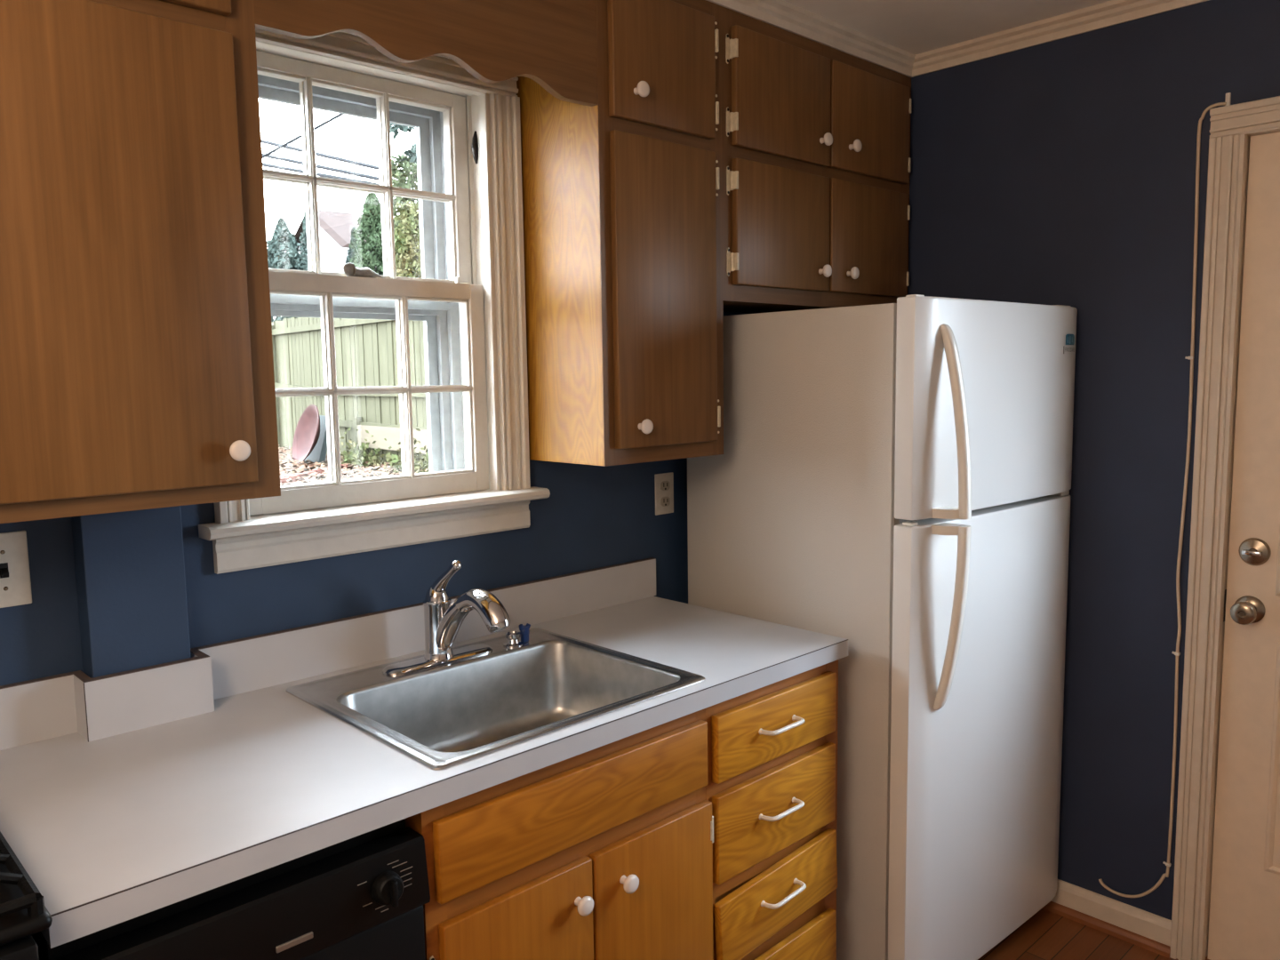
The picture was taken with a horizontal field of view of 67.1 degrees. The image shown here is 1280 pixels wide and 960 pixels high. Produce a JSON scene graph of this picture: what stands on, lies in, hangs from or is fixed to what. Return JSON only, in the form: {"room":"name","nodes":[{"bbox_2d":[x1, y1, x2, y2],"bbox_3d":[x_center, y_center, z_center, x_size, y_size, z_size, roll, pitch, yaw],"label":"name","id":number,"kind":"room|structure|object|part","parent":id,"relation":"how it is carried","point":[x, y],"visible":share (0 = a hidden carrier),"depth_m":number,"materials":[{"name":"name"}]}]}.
{"room":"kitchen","nodes":[
{"label":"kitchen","id":0,"kind":"room"},
{"bbox_2d":[0,93,756,686],"bbox_3d":[-0.667,0.042,2.054,3.594,2.505,0.200,-7,9,-43],"label":"wall","id":1,"kind":"structure","parent":0,"point":[592,516],"depth_m":2.04,"materials":[{"name":"blue paint"}]},
{"bbox_2d":[0,530,31,607],"bbox_3d":[-1.029,0.147,1.564,0.072,0.122,0.019,-7,9,-43],"label":"light switch","id":2,"kind":"object","parent":1,"relation":"attached to","point":[15,585],"visible":1,"depth_m":1.58,"materials":[{"name":"beige"}]},
{"bbox_2d":[0,674,78,750],"bbox_3d":[-1.031,0.387,1.587,0.180,0.100,0.017,-7,9,-43],"label":"backsplash","id":3,"kind":"structure","parent":1,"relation":"attached to","point":[34,712],"depth_m":1.60,"materials":[{"name":"white laminate"}]},
{"bbox_2d":[71,505,190,678],"bbox_3d":[-0.882,0.249,1.687,0.158,0.500,0.060,-7,9,-43],"label":"wall","id":4,"kind":"structure","parent":1,"relation":"attached to","point":[130,567],"depth_m":1.65,"materials":[{"name":"blue paint"}]},
{"bbox_2d":[0,0,280,523],"bbox_3d":[-1.024,-0.479,1.296,0.948,1.083,0.325,-7,9,-43],"label":"upper cabinet","id":5,"kind":"object","parent":1,"relation":"attached to","point":[137,360],"visible":1,"depth_m":1.40,"materials":[{"name":"brown wood"}]},
{"bbox_3d":[-0.788,0.030,1.424,0.427,0.035,0.019,-7,9,-43],"label":"rail","id":6,"kind":"part","parent":5,"relation":"part of","materials":[{"name":"brown wood"}]},
{"bbox_3d":[-0.799,-0.681,1.346,0.427,0.040,0.019,-7,9,-43],"label":"rail","id":7,"kind":"part","parent":5,"relation":"part of","materials":[{"name":"brown wood"}]},
{"bbox_3d":[-0.789,-0.823,1.315,0.440,0.261,0.018,-7,9,-43],"label":"door","id":8,"kind":"part","parent":5,"relation":"part of","materials":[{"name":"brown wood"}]},
{"bbox_3d":[-0.628,-0.046,1.511,0.033,0.033,0.028,-7,9,-43],"label":"knob","id":9,"kind":"part","parent":5,"relation":"part of","materials":[{"name":"beige ceramic"}]},
{"bbox_2d":[253,0,598,106],"bbox_3d":[-0.355,-0.892,1.752,0.716,0.291,0.019,-7,9,-43],"label":"window valance","id":10,"kind":"object","parent":5,"relation":"attached to","point":[552,44],"visible":1,"depth_m":1.80,"materials":[{"name":"brown wood"}]},
{"bbox_2d":[198,28,550,574],"bbox_3d":[-0.588,-0.384,2.046,0.774,1.049,0.263,-7,9,-43],"label":"window","id":11,"kind":"structure","parent":1,"relation":"in","point":[468,297],"depth_m":2.13,"materials":[{"name":"paint"}]},
{"bbox_3d":[-0.648,-0.405,2.096,0.568,0.885,0.045,-7,9,-43],"label":"storm frame","id":12,"kind":"part","parent":11,"relation":"part of","materials":[{"name":"metal"}]},
{"bbox_3d":[-0.609,-0.621,2.027,0.570,0.448,0.036,-7,9,-43],"label":"sash","id":13,"kind":"part","parent":11,"relation":"part of","materials":[{"name":"paint"}]},
{"bbox_3d":[-0.572,-0.189,2.043,0.570,0.469,0.036,-7,9,-43],"label":"sash","id":14,"kind":"part","parent":11,"relation":"part of","materials":[{"name":"paint"}]},
{"bbox_2d":[199,558,655,699],"bbox_3d":[-0.390,0.311,2.195,1.185,0.100,0.017,-7,9,-43],"label":"backsplash","id":15,"kind":"structure","parent":1,"relation":"attached to","point":[242,667],"depth_m":2.04,"materials":[{"name":"white laminate"}]},
{"bbox_2d":[516,0,723,466],"bbox_3d":[-0.024,-0.597,2.246,0.389,1.092,0.325,-7,9,-43],"label":"upper cabinet","id":16,"kind":"object","parent":1,"relation":"attached to","point":[622,194],"visible":1,"depth_m":2.13,"materials":[{"name":"brown wood"}]},
{"bbox_3d":[-0.174,-0.582,2.136,0.018,1.092,0.277,-7,9,-43],"label":"panel","id":17,"kind":"part","parent":16,"relation":"part of","materials":[{"name":"brown wood"}]},
{"bbox_3d":[0.002,-0.825,2.042,0.033,0.033,0.028,-7,9,-43],"label":"knob","id":18,"kind":"part","parent":16,"relation":"part of","materials":[{"name":"beige ceramic"}]},
{"bbox_3d":[0.010,-0.117,2.118,0.033,0.033,0.028,-7,9,-43],"label":"knob","id":19,"kind":"part","parent":16,"relation":"part of","materials":[{"name":"beige ceramic"}]},
{"bbox_3d":[0.053,-0.911,2.116,0.317,0.271,0.018,-7,9,-43],"label":"door","id":20,"kind":"part","parent":16,"relation":"part of","materials":[{"name":"brown wood"}]},
{"bbox_3d":[0.049,-0.764,2.153,0.306,0.045,0.019,-7,9,-43],"label":"rail","id":21,"kind":"part","parent":16,"relation":"part of","materials":[{"name":"brown wood"}]},
{"bbox_3d":[0.060,-0.414,2.170,0.317,0.671,0.018,-7,9,-43],"label":"door","id":22,"kind":"part","parent":16,"relation":"part of","materials":[{"name":"brown wood"}]},
{"bbox_3d":[0.059,-0.070,2.229,0.306,0.047,0.019,-7,9,-43],"label":"rail","id":23,"kind":"part","parent":16,"relation":"part of","materials":[{"name":"brown wood"}]},
{"bbox_3d":[0.044,-1.062,2.120,0.306,0.045,0.019,-7,9,-43],"label":"rail","id":24,"kind":"part","parent":16,"relation":"part of","materials":[{"name":"brown wood"}]},
{"bbox_2d":[654,472,673,515],"bbox_3d":[0.067,0.037,2.614,0.070,0.111,0.008,-7,9,-43],"label":"duplex outlet","id":25,"kind":"object","parent":1,"relation":"attached to","point":[663,483],"visible":1,"depth_m":2.61,"materials":[{"name":"beige"}]},
{"bbox_2d":[660,480,669,490],"bbox_3d":[0.068,0.016,2.611,0.033,0.026,0.004,-7,9,-43],"label":"receptacle","id":26,"kind":"object","parent":25,"relation":"attached to","point":[664,484],"depth_m":2.61,"materials":[{"name":"brown"}]},
{"bbox_2d":[660,496,670,506],"bbox_3d":[0.068,0.059,2.615,0.033,0.026,0.004,-7,9,-43],"label":"receptacle","id":27,"kind":"object","parent":25,"relation":"attached to","point":[665,501],"depth_m":2.61,"materials":[{"name":"brown"}]},
{"bbox_2d":[721,6,911,312],"bbox_3d":[0.414,-0.832,2.644,0.831,0.719,0.325,-7,9,-43],"label":"upper cabinet","id":28,"kind":"object","parent":1,"relation":"attached to","point":[816,136],"visible":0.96,"depth_m":2.49,"materials":[{"name":"brown wood"}]},
{"bbox_3d":[0.350,-0.474,2.470,0.356,0.049,0.019,-7,9,-43],"label":"rail","id":29,"kind":"part","parent":28,"relation":"part of","materials":[{"name":"brown wood"}]},
{"bbox_3d":[0.345,-0.797,2.435,0.356,0.044,0.019,-7,9,-43],"label":"rail","id":30,"kind":"part","parent":28,"relation":"part of","materials":[{"name":"brown wood"}]},
{"bbox_3d":[0.341,-1.098,2.402,0.356,0.045,0.019,-7,9,-43],"label":"rail","id":31,"kind":"part","parent":28,"relation":"part of","materials":[{"name":"brown wood"}]},
{"bbox_3d":[0.357,-0.946,2.405,0.376,0.272,0.018,-7,9,-43],"label":"door","id":32,"kind":"part","parent":28,"relation":"part of","materials":[{"name":"brown wood"}]},
{"bbox_3d":[0.361,-0.635,2.439,0.376,0.296,0.018,-7,9,-43],"label":"door","id":33,"kind":"part","parent":28,"relation":"part of","materials":[{"name":"brown wood"}]},
{"bbox_3d":[0.485,-0.548,2.533,0.033,0.033,0.028,-7,9,-43],"label":"knob","id":34,"kind":"part","parent":28,"relation":"part of","materials":[{"name":"beige ceramic"}]},
{"bbox_3d":[0.481,-0.880,2.498,0.033,0.033,0.028,-7,9,-43],"label":"knob","id":35,"kind":"part","parent":28,"relation":"part of","materials":[{"name":"beige ceramic"}]},
{"bbox_3d":[0.577,-0.561,2.620,0.033,0.033,0.028,-7,9,-43],"label":"knob","id":36,"kind":"part","parent":28,"relation":"part of","materials":[{"name":"beige ceramic"}]},
{"bbox_3d":[0.576,-0.895,2.588,0.033,0.033,0.028,-7,9,-43],"label":"knob","id":37,"kind":"part","parent":28,"relation":"part of","materials":[{"name":"beige ceramic"}]},
{"bbox_3d":[0.632,-0.508,2.738,0.355,0.049,0.019,-7,9,-43],"label":"rail","id":38,"kind":"part","parent":28,"relation":"part of","materials":[{"name":"brown wood"}]},
{"bbox_3d":[0.628,-0.831,2.703,0.355,0.044,0.019,-7,9,-43],"label":"rail","id":39,"kind":"part","parent":28,"relation":"part of","materials":[{"name":"brown wood"}]},
{"bbox_3d":[0.623,-1.131,2.670,0.355,0.045,0.019,-7,9,-43],"label":"rail","id":40,"kind":"part","parent":28,"relation":"part of","materials":[{"name":"brown wood"}]},
{"bbox_3d":[0.637,-0.981,2.670,0.377,0.271,0.018,-7,9,-43],"label":"door","id":41,"kind":"part","parent":28,"relation":"part of","materials":[{"name":"brown wood"}]},
{"bbox_3d":[0.641,-0.670,2.704,0.377,0.296,0.018,-7,9,-43],"label":"door","id":42,"kind":"part","parent":28,"relation":"part of","materials":[{"name":"brown wood"}]},
{"bbox_2d":[706,0,915,77],"bbox_3d":[-0.293,-1.066,1.762,3.024,0.050,0.030,-7,9,-43],"label":"trim","id":43,"kind":"structure","parent":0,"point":[779,13],"depth_m":2.49,"materials":[{"name":"white paint"}]},
{"bbox_2d":[734,0,1111,55],"bbox_3d":[0.705,-1.015,0.477,3.594,0.100,4.220,-7,9,-43],"label":"ceiling","id":44,"kind":"structure","parent":0,"point":[914,27],"depth_m":2.46,"materials":[{"name":"paint"}]},
{"bbox_2d":[977,908,1178,959],"bbox_3d":[0.742,1.475,0.750,3.594,0.100,4.220,-7,9,-43],"label":"floor","id":45,"kind":"structure","parent":0,"point":[1046,935],"depth_m":2.54,"materials":[{"name":"brown wood"}]},
{"bbox_2d":[0,831,52,959],"bbox_3d":[-1.122,0.929,1.061,0.762,0.972,0.682,-7,9,-43],"label":"gas range","id":46,"kind":"object","parent":45,"relation":"on","point":[23,911],"visible":1,"depth_m":1.04,"materials":[{"name":"black metal"}]},
{"bbox_3d":[-0.926,0.583,0.799,0.745,0.112,0.038,-7,9,-43],"label":"control panel","id":47,"kind":"part","parent":46,"relation":"part of","materials":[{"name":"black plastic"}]},
{"bbox_2d":[0,864,52,945],"bbox_3d":[-1.138,0.491,1.024,0.762,0.018,0.652,-7,9,-43],"label":"cooktop","id":48,"kind":"object","parent":46,"relation":"in","point":[17,927],"depth_m":1.04,"materials":[{"name":"black metal"}]},
{"bbox_2d":[31,817,430,959],"bbox_3d":[-0.678,0.925,1.511,0.476,0.868,0.627,-7,9,-43],"label":"dishwasher","id":49,"kind":"object","parent":45,"relation":"on","point":[362,897],"visible":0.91,"depth_m":1.31,"materials":[{"name":"black gloss plastic"},{"name":"black painted metal"}]},
{"bbox_3d":[-0.503,0.958,1.327,0.473,0.618,0.045,-7,9,-43],"label":"door","id":50,"kind":"part","parent":49,"relation":"part of","materials":[{"name":"black plastic"}]},
{"bbox_2d":[404,708,713,959],"bbox_3d":[-0.287,0.872,1.902,0.628,0.878,0.656,-7,9,-43],"label":"base cabinet","id":51,"kind":"object","parent":45,"relation":"on","point":[604,852],"visible":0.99,"depth_m":1.65,"materials":[{"name":"orange wood"}]},
{"bbox_2d":[0,557,847,948],"bbox_3d":[-0.315,0.367,1.843,1.569,0.140,0.636,-7,9,-43],"label":"countertop","id":52,"kind":"structure","parent":51,"relation":"on","point":[124,796],"depth_m":1.58,"materials":[{"name":"white laminate"}]},
{"bbox_2d":[382,560,510,675],"bbox_3d":[-0.349,0.274,1.933,0.256,0.223,0.272,-7,9,-43],"label":"kitchen faucet","id":53,"kind":"object","parent":52,"relation":"on","point":[443,620],"visible":1,"depth_m":1.97,"materials":[{"name":"silver metal"}]},
{"bbox_3d":[-0.420,0.373,2.020,0.256,0.010,0.060,-7,9,-43],"label":"plate","id":54,"kind":"part","parent":53,"relation":"part of","materials":[{"name":"silver metal"}]},
{"bbox_2d":[423,598,454,661],"bbox_3d":[-0.421,0.310,2.014,0.062,0.124,0.062,-7,9,-43],"label":"faucet","id":55,"kind":"object","parent":53,"relation":"on","point":[436,648],"depth_m":1.99,"materials":[{"name":"silver metal"}]},
{"bbox_3d":[-0.400,0.205,1.979,0.048,0.093,0.112,-7,9,-43],"label":"lever","id":56,"kind":"part","parent":53,"relation":"part of","materials":[{"name":"silver metal"}]},
{"bbox_3d":[-0.383,0.297,1.972,0.043,0.131,0.112,-7,9,-43],"label":"spout","id":57,"kind":"part","parent":53,"relation":"part of","materials":[{"name":"silver metal"}]},
{"bbox_2d":[285,623,705,769],"bbox_3d":[-0.275,0.461,1.872,0.612,0.221,0.546,-7,9,-43],"label":"sink","id":58,"kind":"object","parent":52,"relation":"in","point":[445,716],"depth_m":2.00,"materials":[{"name":"metal"}]},
{"bbox_2d":[336,640,680,751],"bbox_3d":[-0.240,0.483,1.855,0.555,0.177,0.412,-7,9,-43],"label":"basin","id":59,"kind":"object","parent":58,"relation":"in","point":[472,704],"depth_m":2.03,"materials":[{"name":"metal"}]},
{"bbox_2d":[503,631,523,647],"bbox_3d":[-0.280,0.350,2.129,0.044,0.028,0.044,-7,9,-43],"label":"holder","id":60,"kind":"object","parent":58,"relation":"on","point":[513,641],"visible":1,"depth_m":2.12,"materials":[{"name":"silver metal"}]},
{"bbox_3d":[-0.256,0.340,2.152,0.028,0.042,0.022,-2,6,-11],"label":"blue cap","id":61,"kind":"part","parent":58,"relation":"part of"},
{"bbox_3d":[-0.191,0.940,1.597,0.296,0.556,0.018,-7,9,-43],"label":"door","id":62,"kind":"part","parent":51,"relation":"part of","materials":[{"name":"orange wood"}]},
{"bbox_3d":[-0.102,0.475,1.665,0.562,0.042,0.019,-7,9,-43],"label":"rail","id":63,"kind":"part","parent":51,"relation":"part of","materials":[{"name":"orange wood"}]},
{"bbox_3d":[-0.100,0.628,1.682,0.562,0.055,0.019,-7,9,-43],"label":"rail","id":64,"kind":"part","parent":51,"relation":"part of","materials":[{"name":"orange wood"}]},
{"bbox_3d":[-0.096,0.718,1.634,0.033,0.033,0.028,-7,9,-43],"label":"knob","id":65,"kind":"part","parent":51,"relation":"part of","materials":[{"name":"beige ceramic"}]},
{"bbox_3d":[-0.021,0.711,1.706,0.033,0.033,0.028,-7,9,-43],"label":"knob","id":66,"kind":"part","parent":51,"relation":"part of","materials":[{"name":"beige ceramic"}]},
{"bbox_3d":[0.030,0.914,1.807,0.302,0.556,0.018,-7,9,-43],"label":"door","id":67,"kind":"part","parent":51,"relation":"part of","materials":[{"name":"orange wood"}]},
{"bbox_2d":[705,659,838,959],"bbox_3d":[0.103,0.826,2.264,0.440,0.878,0.669,-7,9,-43],"label":"base cabinet","id":68,"kind":"object","parent":45,"relation":"on","point":[772,788],"visible":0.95,"depth_m":2.02,"materials":[{"name":"orange wood"}]},
{"bbox_3d":[0.281,0.981,2.081,0.371,0.045,0.019,-7,9,-43],"label":"rail","id":69,"kind":"part","parent":68,"relation":"part of","materials":[{"name":"orange wood"}]},
{"bbox_3d":[0.278,0.797,2.061,0.371,0.045,0.019,-7,9,-43],"label":"rail","id":70,"kind":"part","parent":68,"relation":"part of","materials":[{"name":"orange wood"}]},
{"bbox_3d":[0.275,0.588,2.038,0.371,0.045,0.019,-7,9,-43],"label":"rail","id":71,"kind":"part","parent":68,"relation":"part of","materials":[{"name":"orange wood"}]},
{"bbox_3d":[0.273,0.430,2.021,0.371,0.042,0.019,-7,9,-43],"label":"rail","id":72,"kind":"part","parent":68,"relation":"part of","materials":[{"name":"orange wood"}]},
{"bbox_3d":[0.290,0.694,2.036,0.394,0.180,0.018,-7,9,-43],"label":"drawer","id":73,"kind":"part","parent":68,"relation":"part of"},
{"bbox_3d":[0.287,0.509,2.015,0.394,0.135,0.018,-7,9,-43],"label":"drawer","id":74,"kind":"part","parent":68,"relation":"part of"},
{"bbox_3d":[0.297,0.883,2.052,0.394,0.142,0.018,-11,12,-43],"label":"drawer","id":75,"kind":"part","parent":68,"relation":"part of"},
{"bbox_3d":[0.300,0.687,2.007,0.123,0.013,0.035,-7,9,-43],"label":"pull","id":76,"kind":"part","parent":68,"relation":"part of","materials":[{"name":"metal"}]},
{"bbox_3d":[0.297,0.507,1.988,0.123,0.013,0.035,-7,9,-43],"label":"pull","id":77,"kind":"part","parent":68,"relation":"part of","materials":[{"name":"metal"}]},
{"bbox_3d":[0.306,0.870,2.022,0.123,0.013,0.035,-11,12,-43],"label":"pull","id":78,"kind":"part","parent":68,"relation":"part of","materials":[{"name":"metal"}]},
{"bbox_3d":[0.300,1.071,2.073,0.394,0.152,0.018,-8,10,-43],"label":"drawer","id":79,"kind":"part","parent":68,"relation":"part of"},
{"bbox_2d":[687,294,1077,959],"bbox_3d":[0.662,0.386,2.582,0.749,1.668,0.782,-6,8,-41],"label":"refrigerator","id":80,"kind":"object","parent":45,"relation":"on","point":[892,481],"visible":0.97,"depth_m":2.26,"materials":[{"name":"white metal"}]},
{"bbox_3d":[0.676,0.307,2.117,0.052,0.421,0.080,-6,8,-41],"label":"handle","id":81,"kind":"part","parent":80,"relation":"part of","materials":[{"name":"white plastic"}]},
{"bbox_3d":[0.669,-0.125,2.069,0.052,0.417,0.080,-6,8,-41],"label":"handle","id":82,"kind":"part","parent":80,"relation":"part of","materials":[{"name":"white plastic"}]},
{"bbox_3d":[0.861,0.620,2.384,0.749,1.108,0.060,-6,8,-41],"label":"fridge door","id":83,"kind":"part","parent":80,"relation":"part of","materials":[{"name":"metal"}]},
{"bbox_3d":[0.849,-0.180,2.297,0.749,0.474,0.060,-6,8,-41],"label":"freezer door","id":84,"kind":"part","parent":80,"relation":"part of","materials":[{"name":"metal"}]},
{"bbox_2d":[907,0,1279,919],"bbox_3d":[2.005,0.034,1.772,0.120,2.505,3.900,-7,9,-43],"label":"wall","id":85,"kind":"structure","parent":0,"point":[1060,172],"depth_m":2.50,"materials":[{"name":"paint"}]},
{"bbox_2d":[911,0,1209,77],"bbox_3d":[2.030,-1.071,1.497,0.030,0.050,3.622,-7,9,-43],"label":"trim","id":86,"kind":"structure","parent":85,"relation":"attached to","point":[1112,12],"depth_m":2.51,"materials":[{"name":"paint"}]},
{"bbox_2d":[1042,900,1170,958],"bbox_3d":[1.093,1.187,2.759,0.015,0.024,0.778,-7,9,-43],"label":"trim","id":87,"kind":"structure","parent":85,"relation":"attached to","point":[1163,949],"depth_m":2.58,"materials":[{"name":"brown wood"}]},
{"bbox_2d":[1051,879,1171,946],"bbox_3d":[1.103,1.154,2.765,0.013,0.088,0.778,-7,9,-43],"label":"baseboard","id":88,"kind":"structure","parent":85,"relation":"attached to","point":[1133,919],"depth_m":2.58,"materials":[{"name":"paint"}]},
{"bbox_2d":[1098,102,1226,897],"bbox_3d":[1.300,0.112,2.426,0.013,2.009,0.217,-7,9,-43],"label":"cable","id":89,"kind":"object","parent":85,"relation":"attached to","point":[1198,140],"visible":1,"depth_m":2.38,"materials":[{"name":"beige plastic"}]},
{"bbox_2d":[1162,861,1171,866],"bbox_3d":[1.354,0.987,2.482,0.010,0.008,0.018,-7,9,-43],"label":"clip","id":90,"kind":"object","parent":85,"relation":"attached to","point":[1164,862],"visible":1,"depth_m":2.48,"materials":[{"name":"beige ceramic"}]},
{"bbox_2d":[1171,651,1180,655],"bbox_3d":[1.345,0.435,2.422,0.010,0.008,0.018,-7,9,-43],"label":"clip","id":91,"kind":"object","parent":85,"relation":"attached to","point":[1173,652],"visible":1,"depth_m":2.42,"materials":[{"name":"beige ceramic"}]},
{"bbox_2d":[1170,96,1279,959],"bbox_3d":[1.735,0.209,2.043,0.168,2.104,1.008,-7,9,-43],"label":"door","id":92,"kind":"structure","parent":85,"relation":"in","point":[1226,899],"depth_m":2.32,"materials":[{"name":"paint"},{"name":"metal"},{"name":"wood"}]},
{"bbox_3d":[1.440,0.306,2.371,0.040,0.080,0.001,-7,9,-43],"label":"strike plate","id":93,"kind":"part","parent":92,"relation":"part of","materials":[{"name":"black"}]},
{"bbox_3d":[1.439,0.313,2.294,0.066,0.066,0.066,-7,9,-43],"label":"knob","id":94,"kind":"part","parent":92,"relation":"part of","materials":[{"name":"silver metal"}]},
{"bbox_3d":[1.715,-0.185,1.993,0.033,0.964,0.644,-7,9,-43],"label":"glass frame","id":95,"kind":"part","parent":92,"relation":"part of","materials":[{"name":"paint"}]},
{"bbox_2d":[1224,92,1231,105],"bbox_3d":[1.364,-0.879,2.240,0.006,0.036,0.010,-7,9,-43],"label":"bracket","id":96,"kind":"object","parent":85,"relation":"attached to","point":[1228,100],"visible":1,"depth_m":2.24,"materials":[{"name":"beige plastic"}]},
{"label":"outside","id":97,"kind":"structure","parent":0,"visible":0},
{"bbox_2d":[278,450,416,485],"bbox_3d":[-7.098,-0.119,15.878,36.000,0.800,61.000,-7,9,-43],"label":"ground","id":98,"kind":"structure","parent":97,"point":[285,458],"depth_m":11.86,"materials":[{"name":"soil"}]},
{"bbox_2d":[266,216,308,321],"bbox_3d":[-6.896,-2.959,18.762,3.087,4.217,3.061,-7,9,-43],"label":"spruce tree","id":99,"kind":"object","parent":98,"relation":"on","point":[283,240],"visible":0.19,"depth_m":18.43,"materials":[{"name":"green plant"}]},
{"bbox_2d":[292,404,319,463],"bbox_3d":[-4.304,-0.597,12.472,0.306,0.757,0.787,-7,9,-43],"label":"bowl","id":100,"kind":"object","parent":98,"relation":"on","point":[307,434],"visible":0.98,"depth_m":12.62,"materials":[{"name":"plastic"}]},
{"bbox_2d":[298,205,321,268],"bbox_3d":[-7.414,-3.715,21.902,1.355,5.050,1.453,-1,6,1],"label":"spruce tree","id":101,"kind":"object","parent":98,"relation":"on","point":[303,246],"visible":0.1,"depth_m":21.61,"materials":[{"name":"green plant"}]},
{"bbox_2d":[280,464,347,484],"bbox_3d":[-3.723,-0.059,10.883,0.152,0.070,1.806,0,6,7],"label":"brick edging","id":102,"kind":"object","parent":98,"relation":"on","point":[293,476],"visible":0.46,"depth_m":10.64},
{"bbox_2d":[304,415,327,463],"bbox_3d":[-4.250,-0.536,12.784,0.260,0.620,0.430,-7,9,-43],"label":"metal panel","id":103,"kind":"object","parent":98,"relation":"on","point":[318,453],"visible":0.36,"depth_m":12.65,"materials":[{"name":"metal"}]},
{"bbox_2d":[286,209,382,272],"bbox_3d":[-6.875,-5.307,31.316,7.609,6.140,5.530,-6,8,-37],"label":"house","id":104,"kind":"structure","parent":98,"relation":"on","point":[335,228],"depth_m":28.21,"materials":[{"name":"grey"}]},
{"bbox_2d":[342,226,357,267],"bbox_3d":[-5.096,-2.636,17.458,1.300,3.807,1.371,3,7,31],"label":"spruce tree","id":105,"kind":"object","parent":98,"relation":"on","point":[350,253],"visible":0.07,"depth_m":17.21,"materials":[{"name":"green plant"}]},
{"bbox_2d":[271,317,429,469],"bbox_3d":[-4.471,-1.338,13.636,0.136,2.035,15.964,-6,8,-38],"label":"fence","id":106,"kind":"object","parent":98,"relation":"on","point":[365,349],"visible":0.1,"depth_m":12.91,"materials":[{"name":"wood"}]},
{"bbox_3d":[-5.796,-1.454,15.257,0.090,1.950,0.090,-7,9,-43],"label":"fence post","id":107,"kind":"part","parent":106,"relation":"part of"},
{"bbox_3d":[-3.531,-2.044,12.379,0.040,0.085,12.753,-6,8,-38],"label":"rail","id":108,"kind":"part","parent":106,"relation":"part of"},
{"bbox_3d":[-3.715,-0.531,12.758,0.090,0.600,0.090,-7,9,-43],"label":"fence post","id":109,"kind":"part","parent":106,"relation":"part of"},
{"bbox_3d":[-1.942,-0.492,10.579,0.040,0.145,7.733,-6,8,-38],"label":"rail","id":110,"kind":"part","parent":106,"relation":"part of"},
{"bbox_3d":[-1.854,-0.928,10.413,0.040,0.085,7.432,-6,8,-38],"label":"rail","id":111,"kind":"part","parent":106,"relation":"part of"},
{"bbox_2d":[357,424,428,454],"bbox_3d":[-2.964,-0.498,11.800,0.020,0.280,2.234,-6,8,-40],"label":"plank","id":112,"kind":"object","parent":106,"relation":"attached to","point":[392,435],"visible":0.43,"depth_m":12.00,"materials":[{"name":"beige wood"}]},
{"bbox_2d":[278,444,427,486],"bbox_3d":[-5.085,-0.210,12.245,2.911,0.140,11.331,-6,8,-39],"label":"fallen leaves","id":113,"kind":"object","parent":98,"relation":"on","point":[284,464],"visible":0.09,"depth_m":11.32,"materials":[{"name":"plant"}]},
{"bbox_2d":[349,192,399,275],"bbox_3d":[-3.674,-2.171,13.553,0.831,3.692,0.802,3,8,33],"label":"tree","id":114,"kind":"object","parent":98,"relation":"on","point":[371,220],"visible":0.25,"depth_m":13.27,"materials":[{"name":"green plant"}]},
{"bbox_2d":[324,427,429,473],"bbox_3d":[-2.788,-0.332,11.273,0.741,0.594,3.716,-6,8,-40],"label":"weeds","id":115,"kind":"object","parent":98,"relation":"on","point":[355,460],"visible":0.54,"depth_m":11.89,"materials":[{"name":"plant"}]},
{"bbox_2d":[375,153,418,276],"bbox_3d":[-3.150,-2.448,13.692,1.196,4.197,1.175,-1,6,-4],"label":"leafy shrub","id":116,"kind":"object","parent":98,"relation":"on","point":[399,172],"visible":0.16,"depth_m":13.29,"materials":[{"name":"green plant"}]},
{"bbox_2d":[393,200,421,278],"bbox_3d":[-2.797,-1.897,12.533,1.022,3.346,1.017,-7,9,-43],"label":"leafy shrub","id":117,"kind":"object","parent":98,"relation":"on","point":[407,232],"visible":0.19,"depth_m":12.19,"materials":[{"name":"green plant"}]},
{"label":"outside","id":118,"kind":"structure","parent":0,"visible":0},
{"bbox_2d":[261,139,408,175],"bbox_3d":[-7.888,-7.941,23.499,20.418,5.807,0.104,4,8,38],"label":"power line","id":119,"kind":"object","parent":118,"point":[325,156],"visible":0.13,"depth_m":23.07,"materials":[{"name":"black"}]},
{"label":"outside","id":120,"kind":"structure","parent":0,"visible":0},
{"bbox_2d":[262,152,407,183],"bbox_3d":[-7.888,-7.644,23.500,20.422,5.367,0.104,4,8,38],"label":"power line","id":121,"kind":"object","parent":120,"point":[324,167],"visible":0.17,"depth_m":23.08,"materials":[{"name":"black"}]},
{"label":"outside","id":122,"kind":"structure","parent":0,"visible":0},
{"bbox_2d":[262,162,379,184],"bbox_3d":[-7.885,-7.448,23.500,20.386,4.928,0.104,4,8,38],"label":"power line","id":123,"kind":"object","parent":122,"point":[265,164],"visible":0.16,"depth_m":23.35,"materials":[{"name":"black"}]},
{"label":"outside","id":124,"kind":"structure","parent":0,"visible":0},
{"bbox_2d":[262,113,343,159],"bbox_3d":[-6.903,-7.184,19.999,7.456,3.886,0.060,-1,6,-3],"label":"power line","id":125,"kind":"object","parent":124,"point":[295,139],"visible":0.2,"depth_m":19.98,"materials":[{"name":"black"}]},
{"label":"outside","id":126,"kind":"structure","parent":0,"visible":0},
{"bbox_2d":[389,122,416,162],"bbox_3d":[-1.414,-3.441,9.204,2.101,0.860,0.346,-2,6,-9],"label":"overhanging branch","id":127,"kind":"object","parent":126,"point":[412,153],"visible":0.11,"depth_m":9.05,"materials":[{"name":"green plant"}]}
]}

